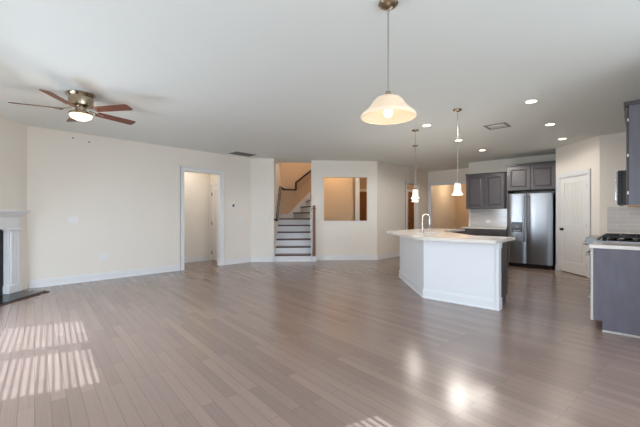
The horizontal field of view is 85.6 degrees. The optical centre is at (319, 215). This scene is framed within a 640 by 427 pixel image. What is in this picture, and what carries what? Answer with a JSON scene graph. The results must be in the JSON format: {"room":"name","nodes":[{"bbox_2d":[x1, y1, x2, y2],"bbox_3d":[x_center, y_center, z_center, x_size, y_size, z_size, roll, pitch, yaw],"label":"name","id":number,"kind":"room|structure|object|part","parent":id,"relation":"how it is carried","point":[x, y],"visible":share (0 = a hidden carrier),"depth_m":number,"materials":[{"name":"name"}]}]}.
{"room":"open-plan living room","nodes":[
{"label":"open-plan living room","id":0,"kind":"room"},
{"bbox_2d":[0,117,26,289],"bbox_3d":[-4.923,-0.141,4.764,0.120,2.740,2.050,0,0,-3],"label":"wall","id":1,"kind":"structure","parent":0,"point":[13,135],"depth_m":5.58,"materials":[{"name":"white paint"}]},
{"bbox_2d":[27,125,250,288],"bbox_3d":[-3.417,-0.141,7.510,0.120,2.740,4.550,0,0,42],"label":"wall","id":2,"kind":"structure","parent":0,"point":[124,195],"depth_m":6.72,"materials":[{"name":"white paint"}]},
{"bbox_2d":[68,217,77,222],"bbox_3d":[-4.472,0.082,6.259,0.010,0.118,0.150,0,0,42],"label":"light switch","id":3,"kind":"object","parent":2,"relation":"attached to","point":[70,219],"visible":1,"depth_m":6.26,"materials":[{"name":"white plastic"}]},
{"bbox_2d":[98,254,106,259],"bbox_3d":[-4.156,0.794,6.607,0.008,0.118,0.150,0,0,42],"label":"wall outlet","id":4,"kind":"object","parent":2,"relation":"attached to","point":[100,256],"visible":1,"depth_m":6.60,"materials":[{"name":"white plastic"}]},
{"bbox_2d":[29,257,250,288],"bbox_3d":[-3.355,1.161,7.467,0.029,0.135,4.530,0,0,42],"label":"baseboard","id":5,"kind":"structure","parent":2,"relation":"attached to","point":[39,283],"depth_m":6.68,"materials":[{"name":"white wood"}]},
{"bbox_2d":[180,166,223,269],"bbox_3d":[-2.792,0.061,8.171,0.150,2.335,1.100,0,0,42],"label":"hall doorway","id":6,"kind":"structure","parent":2,"relation":"in","point":[220,174],"depth_m":8.48,"materials":[{"name":"white wood"}]},
{"bbox_2d":[230,203,235,207],"bbox_3d":[-2.194,-0.253,8.742,0.020,0.120,0.170,0,0,42],"label":"thermostat","id":7,"kind":"object","parent":2,"relation":"attached to","point":[232,205],"visible":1,"depth_m":8.73,"materials":[{"name":"white plastic"}]},
{"bbox_2d":[184,172,209,257],"bbox_3d":[-3.708,-0.141,8.881,0.120,2.740,2.100,0,0,42],"label":"wall","id":8,"kind":"structure","parent":0,"point":[196,185],"depth_m":9.24,"materials":[{"name":"white paint"}]},
{"bbox_2d":[184,255,208,262],"bbox_3d":[-3.660,1.161,8.823,0.029,0.135,1.880,0,0,42],"label":"baseboard","id":9,"kind":"structure","parent":8,"relation":"attached to","point":[197,258],"depth_m":9.22,"materials":[{"name":"white wood"}]},
{"bbox_2d":[210,174,216,182],"bbox_3d":[-2.630,-0.141,9.236,1.150,2.740,0.120,0,0,42],"label":"wall","id":10,"kind":"structure","parent":0,"point":[213,178],"depth_m":9.40,"materials":[{"name":"white paint"}]},
{"bbox_2d":[209,183,216,259],"bbox_3d":[-2.688,0.174,9.269,0.820,2.110,0.150,0,0,42],"label":"door frame","id":11,"kind":"structure","parent":10,"relation":"in","point":[210,184],"depth_m":9.47,"materials":[{"name":"white wood"}]},
{"bbox_2d":[211,186,216,260],"bbox_3d":[-2.729,0.208,9.234,0.681,2.018,0.097,0,0,42],"label":"door","id":12,"kind":"structure","parent":11,"relation":"attached to","point":[214,188],"depth_m":9.40,"materials":[{"name":"white paint"}]},
{"bbox_3d":[-2.702,-0.241,9.254,0.440,0.860,0.019,0,0,42],"label":"panel","id":13,"kind":"part","parent":12,"relation":"part of","materials":[{"name":"white paint"}]},
{"bbox_3d":[-2.703,0.679,9.253,0.440,0.620,0.022,0,0,42],"label":"panel","id":14,"kind":"part","parent":12,"relation":"part of","materials":[{"name":"white paint"}]},
{"bbox_2d":[251,158,268,256],"bbox_3d":[-1.532,-0.141,9.221,0.615,2.740,0.120,0,0,-2],"label":"wall","id":15,"kind":"structure","parent":0,"point":[259,166],"depth_m":9.16,"materials":[{"name":"white paint"}]},
{"bbox_2d":[251,257,273,261],"bbox_3d":[-1.529,1.161,9.147,0.615,0.135,0.029,0,0,-2],"label":"baseboard","id":16,"kind":"structure","parent":15,"relation":"attached to","point":[253,259],"depth_m":9.14,"materials":[{"name":"white wood"}]},
{"bbox_2d":[269,159,279,256],"bbox_3d":[-1.336,-1.421,10.386,0.120,5.300,2.430,0,0,-3],"label":"wall","id":17,"kind":"structure","parent":0,"point":[274,169],"depth_m":9.18,"materials":[{"name":"white paint"}]},
{"bbox_2d":[274,170,310,220],"bbox_3d":[-0.684,-0.740,10.393,1.184,1.794,2.471,0,0,-3],"label":"stair handrail","id":18,"kind":"object","parent":17,"relation":"attached to","point":[308,172],"visible":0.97,"depth_m":10.41,"materials":[{"name":"brown wood"}]},
{"bbox_2d":[280,163,310,214],"bbox_3d":[-0.188,-1.421,11.713,2.533,5.300,0.120,0,0,-3],"label":"wall","id":19,"kind":"structure","parent":0,"point":[290,173],"depth_m":11.62,"materials":[{"name":"beige paint"}]},
{"bbox_2d":[0,253,639,426],"bbox_3d":[1.535,1.289,6.626,13.320,0.120,16.150,0,0,42],"label":"floor","id":20,"kind":"structure","parent":0,"point":[320,343],"depth_m":3.08,"materials":[{"name":"brown wood"}]},
{"bbox_2d":[0,210,49,305],"bbox_3d":[-4.826,0.571,4.783,0.995,1.314,1.580,0,0,-3],"label":"fireplace","id":21,"kind":"object","parent":20,"relation":"on","point":[11,291],"visible":1,"depth_m":5.31,"materials":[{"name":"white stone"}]},
{"bbox_2d":[0,210,29,215],"bbox_3d":[-4.753,-0.036,4.787,0.219,0.100,1.580,0,0,-3],"label":"mantel shelf","id":22,"kind":"object","parent":21,"relation":"attached to","point":[2,212],"depth_m":5.30,"materials":[{"name":"white wood"}]},
{"bbox_3d":[-4.346,1.222,4.797,0.035,0.013,1.565,0,0,-3],"label":"hearth trim","id":23,"kind":"part","parent":21,"relation":"part of","materials":[{"name":"beige stone"}]},
{"bbox_2d":[274,192,311,261],"bbox_3d":[-0.768,0.209,10.360,0.992,2.040,2.528,0,0,-3],"label":"staircase","id":24,"kind":"structure","parent":20,"relation":"on","point":[293,232],"depth_m":9.98,"materials":[{"name":"white wood"}]},
{"bbox_2d":[312,205,315,261],"bbox_3d":[-0.156,0.479,9.242,0.100,1.500,0.100,0,0,-3],"label":"newel post","id":25,"kind":"object","parent":20,"relation":"on","point":[314,206],"visible":1,"depth_m":9.21,"materials":[{"name":"brown wood"}]},
{"bbox_3d":[-0.156,0.459,9.242,0.072,1.260,0.072,0,0,-3],"label":"post","id":26,"kind":"part","parent":25,"relation":"part of","materials":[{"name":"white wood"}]},
{"bbox_2d":[398,231,507,310],"bbox_3d":[2.223,0.790,6.424,1.461,0.878,3.871,0,0,10],"label":"kitchen island","id":27,"kind":"object","parent":20,"relation":"on","point":[463,273],"visible":0.77,"depth_m":4.86,"materials":[{"name":"white wood"}]},
{"bbox_3d":[2.036,1.161,6.445,1.044,0.135,3.854,0,0,8],"label":"moulding","id":28,"kind":"part","parent":27,"relation":"part of","materials":[{"name":"white wood"}]},
{"bbox_3d":[2.082,0.790,6.445,1.092,0.878,3.821,0,0,8],"label":"panel","id":29,"kind":"part","parent":27,"relation":"part of","materials":[{"name":"white wood"}]},
{"bbox_2d":[387,228,514,243],"bbox_3d":[2.149,0.330,6.397,1.778,0.040,4.180,0,0,10],"label":"island countertop","id":30,"kind":"structure","parent":27,"relation":"on","point":[433,234],"depth_m":5.10,"materials":[{"name":"white stone"}]},
{"bbox_2d":[421,214,430,232],"bbox_3d":[1.921,0.137,6.286,0.168,0.346,0.094,0,0,22],"label":"faucet","id":31,"kind":"object","parent":30,"relation":"on","point":[422,229],"visible":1,"depth_m":6.28,"materials":[{"name":"silver metal"}]},
{"bbox_3d":[2.335,0.790,4.506,0.042,0.878,0.142,0,0,42],"label":"corner post","id":32,"kind":"part","parent":27,"relation":"part of","materials":[{"name":"white wood"}]},
{"bbox_2d":[462,228,506,236],"bbox_3d":[4.463,0.789,9.235,1.090,0.880,0.596,0,0,42],"label":"base cabinet","id":33,"kind":"object","parent":20,"relation":"on","point":[477,232],"visible":0.28,"depth_m":8.97,"materials":[{"name":"grey wood"}]},
{"bbox_3d":[4.070,0.436,9.205,0.528,0.150,0.020,0,0,42],"label":"drawer","id":34,"kind":"part","parent":33,"relation":"part of","materials":[{"name":"grey wood"}]},
{"bbox_2d":[462,227,506,228],"bbox_3d":[4.460,0.331,9.247,1.100,0.035,0.627,0,0,42],"label":"countertop","id":35,"kind":"structure","parent":33,"relation":"on","point":[462,227],"depth_m":9.02,"materials":[{"name":"white stone"}]},
{"bbox_3d":[4.468,0.436,8.841,0.528,0.150,0.020,0,0,42],"label":"drawer","id":36,"kind":"part","parent":33,"relation":"part of","materials":[{"name":"grey wood"}]},
{"bbox_2d":[506,160,555,264],"bbox_3d":[5.243,-0.016,8.495,1.054,2.490,0.665,0,0,42],"label":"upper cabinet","id":37,"kind":"object","parent":20,"relation":"on","point":[534,176],"visible":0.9,"depth_m":8.28,"materials":[{"name":"grey wood"}]},
{"bbox_3d":[4.879,0.309,8.845,0.020,1.840,0.600,0,0,42],"label":"panel","id":38,"kind":"part","parent":37,"relation":"part of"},
{"bbox_3d":[4.854,-0.907,8.447,0.498,0.576,0.020,0,0,42],"label":"door","id":39,"kind":"part","parent":37,"relation":"part of","materials":[{"name":"grey wood"}]},
{"bbox_3d":[5.243,-1.236,8.495,1.054,0.050,0.665,0,0,42],"label":"crown","id":40,"kind":"part","parent":37,"relation":"part of","materials":[{"name":"grey wood"}]},
{"bbox_3d":[5.230,-0.907,8.103,0.498,0.576,0.020,0,0,42],"label":"door","id":41,"kind":"part","parent":37,"relation":"part of","materials":[{"name":"grey wood"}]},
{"bbox_2d":[508,192,555,268],"bbox_3d":[5.139,0.340,8.336,0.910,1.748,0.881,0,0,42],"label":"refrigerator","id":42,"kind":"object","parent":20,"relation":"on","point":[531,216],"visible":0.96,"depth_m":8.02,"materials":[{"name":"silver metal"}]},
{"bbox_3d":[4.686,0.094,8.227,0.230,0.130,0.006,0,0,42],"label":"dispenser panel","id":43,"kind":"part","parent":42,"relation":"part of","materials":[{"name":"silver metal"}]},
{"bbox_3d":[4.717,0.307,8.260,0.392,1.643,0.073,0,0,42],"label":"freezer door","id":44,"kind":"part","parent":42,"relation":"part of","materials":[{"name":"silver metal"}]},
{"bbox_3d":[4.793,0.079,8.103,0.026,1.079,0.070,0,0,42],"label":"handle","id":45,"kind":"part","parent":42,"relation":"part of","materials":[{"name":"silver metal"}]},
{"bbox_3d":[4.852,0.079,8.049,0.026,1.079,0.070,0,0,42],"label":"handle","id":46,"kind":"part","parent":42,"relation":"part of","materials":[{"name":"silver metal"}]},
{"bbox_3d":[5.056,0.307,7.950,0.510,1.643,0.073,0,0,42],"label":"door","id":47,"kind":"part","parent":42,"relation":"part of","materials":[{"name":"silver metal"}]},
{"bbox_2d":[583,233,639,298],"bbox_3d":[3.757,0.689,4.261,0.769,0.900,0.760,0,0,42],"label":"gas range","id":48,"kind":"object","parent":20,"relation":"on","point":[622,238],"visible":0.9,"depth_m":4.17,"materials":[{"name":"silver metal"}]},
{"bbox_3d":[3.537,0.344,4.463,0.124,0.140,0.760,0,0,42],"label":"control panel","id":49,"kind":"part","parent":48,"relation":"part of","materials":[{"name":"silver metal"}]},
{"bbox_2d":[598,238,639,242],"bbox_3d":[3.797,0.306,4.225,0.620,0.015,0.756,0,0,42],"label":"cooktop","id":50,"kind":"object","parent":48,"relation":"in","point":[622,240],"depth_m":4.13,"materials":[{"name":"silver metal"}]},
{"bbox_2d":[591,248,639,337],"bbox_3d":[3.345,0.789,3.710,0.652,0.880,0.580,0,0,42],"label":"base cabinet","id":51,"kind":"object","parent":20,"relation":"on","point":[615,273],"visible":0.94,"depth_m":3.58,"materials":[{"name":"grey wood"}]},
{"bbox_2d":[589,241,639,249],"bbox_3d":[3.335,0.330,3.712,0.660,0.036,0.600,0,0,42],"label":"countertop","id":52,"kind":"structure","parent":51,"relation":"on","point":[604,245],"depth_m":3.64,"materials":[{"name":"white stone"}]},
{"bbox_3d":[3.190,1.219,3.468,0.554,0.020,0.014,0,0,42],"label":"shoe moulding","id":53,"kind":"part","parent":51,"relation":"part of","materials":[{"name":"white wood"}]},
{"bbox_3d":[4.843,0.789,5.355,0.621,0.880,2.300,0,0,42],"label":"base cabinet","id":54,"kind":"object","parent":20,"relation":"on","visible":0},
{"bbox_2d":[607,232,639,238],"bbox_3d":[4.845,0.330,5.353,0.645,0.036,2.300,0,0,42],"label":"countertop","id":55,"kind":"structure","parent":54,"relation":"on","point":[610,232],"depth_m":5.99,"materials":[{"name":"white stone"}]},
{"bbox_2d":[0,0,639,171],"bbox_3d":[1.535,-1.661,6.626,13.320,0.300,16.150,0,0,42],"label":"ceiling","id":56,"kind":"structure","parent":0,"point":[283,81],"depth_m":3.60,"materials":[{"name":"paint"}]},
{"bbox_2d":[8,89,135,124],"bbox_3d":[-3.002,-1.349,4.345,1.302,0.323,1.337,0,0,42],"label":"ceiling fan","id":57,"kind":"object","parent":56,"relation":"hanging from","point":[81,101],"visible":1,"depth_m":4.23,"materials":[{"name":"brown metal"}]},
{"bbox_3d":[-3.378,-1.310,4.120,0.500,0.035,0.129,0,0,-25],"label":"blade","id":58,"kind":"part","parent":57,"relation":"part of","materials":[{"name":"brown wood"}]},
{"bbox_3d":[-2.924,-1.310,3.872,0.129,0.035,0.500,0,0,-7],"label":"blade","id":59,"kind":"part","parent":57,"relation":"part of","materials":[{"name":"brown wood"}]},
{"bbox_3d":[-3.282,-1.310,4.629,0.129,0.035,0.500,0,0,-43],"label":"blade","id":60,"kind":"part","parent":57,"relation":"part of","materials":[{"name":"brown wood"}]},
{"bbox_3d":[-2.980,-1.222,4.309,0.244,0.067,0.244,0,0,42],"label":"lamp shade","id":61,"kind":"part","parent":57,"relation":"part of","materials":[{"name":"white glass"}]},
{"bbox_3d":[-2.547,-1.310,4.228,0.500,0.035,0.129,0,0,11],"label":"blade","id":62,"kind":"part","parent":57,"relation":"part of","materials":[{"name":"brown wood"}]},
{"bbox_3d":[-2.769,-1.310,4.695,0.129,0.035,0.500,0,0,29],"label":"blade","id":63,"kind":"part","parent":57,"relation":"part of","materials":[{"name":"brown wood"}]},
{"bbox_2d":[228,151,255,156],"bbox_3d":[-1.892,-1.502,8.480,0.340,0.015,0.600,0,0,42],"label":"ceiling vent","id":64,"kind":"object","parent":56,"relation":"in","point":[236,152],"visible":1,"depth_m":8.47,"materials":[{"name":"grey metal"}]},
{"bbox_2d":[361,0,416,124],"bbox_3d":[0.485,-1.102,2.457,0.391,0.817,0.391,0,0,42],"label":"pendant lamp","id":65,"kind":"object","parent":56,"relation":"hanging from","point":[388,108],"visible":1,"depth_m":2.45,"materials":[{"name":"beige glass"}]},
{"bbox_3d":[0.485,-1.143,2.457,0.011,0.585,0.011,0,0,-25],"label":"stem","id":66,"kind":"part","parent":65,"relation":"part of","materials":[{"name":"silver metal"}]},
{"bbox_3d":[0.485,-0.753,2.457,0.062,0.115,0.062,0,0,42],"label":"bulb","id":67,"kind":"part","parent":65,"relation":"part of","materials":[{"name":"white glass"}]},
{"bbox_3d":[0.485,-0.773,2.457,0.391,0.158,0.391,0,0,42],"label":"lamp shade","id":68,"kind":"part","parent":65,"relation":"part of","materials":[{"name":"white glass"}]},
{"bbox_2d":[411,129,419,198],"bbox_3d":[1.682,-0.903,6.105,0.156,1.216,0.156,0,0,42],"label":"pendant","id":69,"kind":"object","parent":56,"relation":"hanging from","point":[414,192],"visible":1,"depth_m":6.06,"materials":[{"name":"white glass"}]},
{"bbox_3d":[1.682,-0.377,6.105,0.156,0.163,0.156,0,0,42],"label":"lamp shade","id":70,"kind":"part","parent":69,"relation":"part of","materials":[{"name":"white glass"}]},
{"bbox_2d":[452,108,462,194],"bbox_3d":[1.960,-0.903,4.929,0.156,1.216,0.156,0,0,42],"label":"pendant","id":71,"kind":"object","parent":56,"relation":"hanging from","point":[457,187],"visible":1,"depth_m":4.91,"materials":[{"name":"white glass"}]},
{"bbox_3d":[1.960,-0.981,4.929,0.010,1.000,0.010,0,0,20],"label":"stem","id":72,"kind":"part","parent":71,"relation":"part of","materials":[{"name":"silver metal"}]},
{"bbox_3d":[1.960,-0.377,4.929,0.156,0.163,0.156,0,0,42],"label":"lamp shade","id":73,"kind":"part","parent":71,"relation":"part of","materials":[{"name":"white glass"}]},
{"bbox_2d":[484,122,510,129],"bbox_3d":[2.989,-1.504,5.831,0.340,0.012,0.340,0,0,42],"label":"ceiling vent","id":74,"kind":"object","parent":56,"relation":"in","point":[499,125],"visible":1,"depth_m":5.82,"materials":[{"name":"grey metal"}]},
{"bbox_2d":[524,99,538,103],"bbox_3d":[2.791,-1.506,4.562,0.170,0.009,0.170,0,0,42],"label":"recessed light","id":75,"kind":"object","parent":56,"relation":"in","point":[530,100],"visible":1,"depth_m":4.56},
{"bbox_2d":[324,178,354,220],"bbox_3d":[0.423,-1.421,10.720,1.400,5.300,0.120,0,0,-3],"label":"wall","id":76,"kind":"structure","parent":0,"point":[338,192],"depth_m":10.67,"materials":[{"name":"beige paint"}]},
{"bbox_2d":[311,161,376,259],"bbox_3d":[0.668,-0.141,9.609,1.810,2.740,0.120,0,0,-3],"label":"wall","id":77,"kind":"structure","parent":0,"point":[358,238],"depth_m":9.55,"materials":[{"name":"white paint"}]},
{"bbox_2d":[311,217,316,260],"bbox_3d":[-0.164,0.639,9.402,0.150,1.180,0.240,0,0,-3],"label":"trim","id":78,"kind":"structure","parent":77,"relation":"attached to","point":[311,217],"depth_m":9.28,"materials":[{"name":"white wood"}]},
{"bbox_2d":[323,221,368,221],"bbox_3d":[0.708,0.156,9.608,1.270,0.020,0.165,0,0,-3],"label":"ledge","id":79,"kind":"object","parent":77,"relation":"attached to","point":[323,221],"visible":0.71,"depth_m":9.53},
{"bbox_2d":[318,255,376,259],"bbox_3d":[0.756,1.161,9.539,1.640,0.135,0.029,0,0,-3],"label":"baseboard","id":80,"kind":"structure","parent":77,"relation":"attached to","point":[320,257],"depth_m":9.54,"materials":[{"name":"white wood"}]},
{"bbox_2d":[353,178,354,220],"bbox_3d":[1.024,-1.421,11.622,0.120,5.300,1.870,0,0,-3],"label":"wall","id":81,"kind":"structure","parent":0,"point":[353,178],"depth_m":10.69,"materials":[{"name":"beige paint"}]},
{"bbox_2d":[355,178,359,220],"bbox_3d":[1.158,-0.141,10.742,0.130,2.740,0.140,0,0,-3],"label":"trim","id":82,"kind":"structure","parent":81,"relation":"attached to","point":[357,180],"depth_m":10.67,"materials":[{"name":"white wood"}]},
{"bbox_2d":[360,178,413,188],"bbox_3d":[2.603,-0.141,12.588,3.320,2.740,0.120,0,0,-3],"label":"wall","id":83,"kind":"structure","parent":0,"point":[363,181],"depth_m":12.48,"materials":[{"name":"beige paint"}]},
{"bbox_2d":[407,189,413,229],"bbox_3d":[3.567,0.137,12.616,0.920,2.185,0.150,0,0,-3],"label":"trim","id":84,"kind":"structure","parent":83,"relation":"attached to","point":[408,190],"depth_m":12.54,"materials":[{"name":"white wood"}]},
{"bbox_2d":[408,192,413,229],"bbox_3d":[3.566,0.183,12.518,0.731,2.068,0.097,0,0,-3],"label":"door","id":85,"kind":"structure","parent":83,"relation":"in","point":[410,204],"depth_m":12.52,"materials":[{"name":"brown wood"}]},
{"bbox_3d":[3.570,-0.251,12.549,0.490,0.880,0.022,0,0,-3],"label":"panel","id":86,"kind":"part","parent":85,"relation":"part of","materials":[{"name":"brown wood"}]},
{"bbox_3d":[1.796,0.137,12.495,0.759,2.185,0.759,0,0,42],"label":"front door","id":87,"kind":"structure","parent":83,"relation":"in","visible":0},
{"bbox_2d":[360,192,366,220],"bbox_3d":[1.793,0.183,12.439,0.821,2.068,0.097,0,0,-3],"label":"door","id":88,"kind":"structure","parent":87,"relation":"attached to","point":[363,195],"depth_m":12.45,"materials":[{"name":"brown wood"}]},
{"bbox_3d":[1.797,-0.251,12.470,0.580,0.880,0.022,0,0,-3],"label":"panel","id":89,"kind":"part","parent":88,"relation":"part of","materials":[{"name":"brown wood"}]},
{"bbox_2d":[377,161,455,254],"bbox_3d":[3.481,-0.141,11.747,0.120,2.740,5.765,0,0,42],"label":"wall","id":90,"kind":"structure","parent":0,"point":[391,178],"depth_m":10.49,"materials":[{"name":"white paint"}]},
{"bbox_2d":[377,252,399,259],"bbox_3d":[2.666,1.161,10.745,0.029,0.135,3.185,0,0,42],"label":"baseboard","id":91,"kind":"structure","parent":90,"relation":"attached to","point":[394,254],"depth_m":9.99,"materials":[{"name":"white wood"}]},
{"bbox_2d":[405,180,419,229],"bbox_3d":[2.920,0.061,11.112,0.150,2.335,0.910,0,0,42],"label":"doorway","id":92,"kind":"structure","parent":90,"relation":"in","point":[414,183],"depth_m":11.36,"materials":[{"name":"white wood"}]},
{"bbox_2d":[428,168,468,182],"bbox_3d":[4.471,-0.141,11.333,1.900,2.740,0.120,0,0,42],"label":"wall","id":93,"kind":"structure","parent":0,"point":[444,175],"depth_m":11.47,"materials":[{"name":"white paint"}]},
{"bbox_2d":[428,180,465,227],"bbox_3d":[4.395,0.051,11.383,1.690,2.355,0.150,0,0,42],"label":"doorway","id":94,"kind":"object","parent":93,"relation":"attached to","point":[430,185],"visible":0.38,"depth_m":11.87,"materials":[{"name":"white paint"}]},
{"bbox_2d":[456,184,468,228],"bbox_3d":[6.662,-0.141,12.690,3.300,2.740,0.120,0,0,42],"label":"wall","id":95,"kind":"structure","parent":0,"point":[462,214],"depth_m":13.58,"materials":[{"name":"beige paint"}]},
{"bbox_2d":[469,154,555,226],"bbox_3d":[5.098,-0.141,9.174,2.200,2.740,0.120,0,0,42],"label":"wall","id":96,"kind":"structure","parent":0,"point":[490,166],"depth_m":9.27,"materials":[{"name":"white paint"}]},
{"bbox_2d":[465,171,506,208],"bbox_3d":[4.512,-0.658,9.374,0.999,0.955,0.375,0,0,42],"label":"upper cabinet","id":97,"kind":"object","parent":96,"relation":"attached to","point":[483,190],"visible":0.95,"depth_m":9.22,"materials":[{"name":"grey wood"}]},
{"bbox_3d":[4.231,-0.637,9.424,0.470,0.896,0.020,0,0,42],"label":"door","id":98,"kind":"part","parent":97,"relation":"part of","materials":[{"name":"grey wood"}]},
{"bbox_3d":[4.512,-1.119,9.374,0.999,0.035,0.375,0,0,42],"label":"crown","id":99,"kind":"part","parent":97,"relation":"part of","materials":[{"name":"grey wood"}]},
{"bbox_3d":[4.587,-0.637,9.098,0.470,0.896,0.020,0,0,42],"label":"door","id":100,"kind":"part","parent":97,"relation":"part of","materials":[{"name":"grey wood"}]},
{"bbox_2d":[470,209,506,226],"bbox_3d":[4.671,0.066,9.477,1.060,0.490,0.008,0,0,42],"label":"backsplash","id":101,"kind":"structure","parent":96,"relation":"attached to","point":[478,217],"depth_m":9.50,"materials":[{"name":"tile"}]},
{"bbox_2d":[556,136,599,270],"bbox_3d":[5.364,-0.141,7.167,0.120,2.740,1.284,0,0,2],"label":"wall","id":102,"kind":"structure","parent":0,"point":[585,154],"depth_m":6.84,"materials":[{"name":"white paint"}]},
{"bbox_2d":[556,169,590,277],"bbox_3d":[5.353,0.157,7.252,0.150,2.145,1.025,0,0,2],"label":"pantry door","id":103,"kind":"structure","parent":102,"relation":"in","point":[587,172],"depth_m":7.21,"materials":[{"name":"white wood"}]},
{"bbox_2d":[559,175,586,276],"bbox_3d":[5.306,0.203,7.248,0.097,2.028,0.831,0,0,2],"label":"door","id":104,"kind":"structure","parent":103,"relation":"attached to","point":[573,228],"depth_m":7.24,"materials":[{"name":"white paint"}]},
{"bbox_3d":[5.339,-0.251,7.252,0.019,0.880,0.590,0,0,2],"label":"panel","id":105,"kind":"part","parent":104,"relation":"part of","materials":[{"name":"white paint"}]},
{"bbox_3d":[5.337,0.679,7.252,0.022,0.620,0.590,0,0,2],"label":"panel","id":106,"kind":"part","parent":104,"relation":"part of","materials":[{"name":"white paint"}]},
{"bbox_2d":[600,132,626,235],"bbox_3d":[5.615,-0.141,6.302,0.800,2.740,0.120,0,0,42],"label":"wall","id":107,"kind":"structure","parent":0,"point":[612,146],"depth_m":6.43,"materials":[{"name":"white paint"}]},
{"bbox_2d":[607,207,639,232],"bbox_3d":[5.601,0.076,6.227,0.660,0.470,0.008,0,0,42],"label":"backsplash","id":108,"kind":"structure","parent":107,"relation":"attached to","point":[619,219],"depth_m":6.29,"materials":[{"name":"tile"}]},
{"bbox_3d":[4.578,-0.141,4.486,0.120,2.740,4.200,0,0,42],"label":"wall","id":109,"kind":"structure","parent":0,"visible":0},
{"bbox_2d":[624,99,639,206],"bbox_3d":[3.450,-0.630,3.638,0.370,1.072,0.585,0,0,42],"label":"upper cabinet","id":110,"kind":"object","parent":109,"relation":"attached to","point":[631,108],"visible":1,"depth_m":3.51,"materials":[{"name":"grey wood"}]},
{"bbox_3d":[3.341,-0.612,3.751,0.020,0.996,0.523,0,0,42],"label":"door","id":111,"kind":"part","parent":110,"relation":"part of","materials":[{"name":"grey wood"}]},
{"bbox_3d":[3.450,-1.146,3.638,0.370,0.040,0.585,0,0,42],"label":"crown","id":112,"kind":"part","parent":110,"relation":"part of","materials":[{"name":"grey wood"}]},
{"bbox_3d":[3.282,-0.616,3.425,0.330,1.020,0.014,0,0,42],"label":"panel","id":113,"kind":"part","parent":110,"relation":"part of","materials":[{"name":"grey wood"}]},
{"bbox_3d":[3.897,-0.843,4.130,0.375,0.635,0.779,0,0,42],"label":"upper cabinet","id":114,"kind":"object","parent":109,"relation":"attached to","visible":0},
{"bbox_2d":[615,170,626,205],"bbox_3d":[3.864,-0.321,4.160,0.482,0.400,0.755,0,0,42],"label":"microwave","id":115,"kind":"object","parent":114,"relation":"attached to","point":[620,183],"visible":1,"depth_m":4.00,"materials":[{"name":"black metal"}]},
{"bbox_3d":[3.654,-0.322,4.237,0.013,0.378,0.585,0,0,42],"label":"door","id":116,"kind":"part","parent":115,"relation":"part of","materials":[{"name":"silver metal"}]}
]}

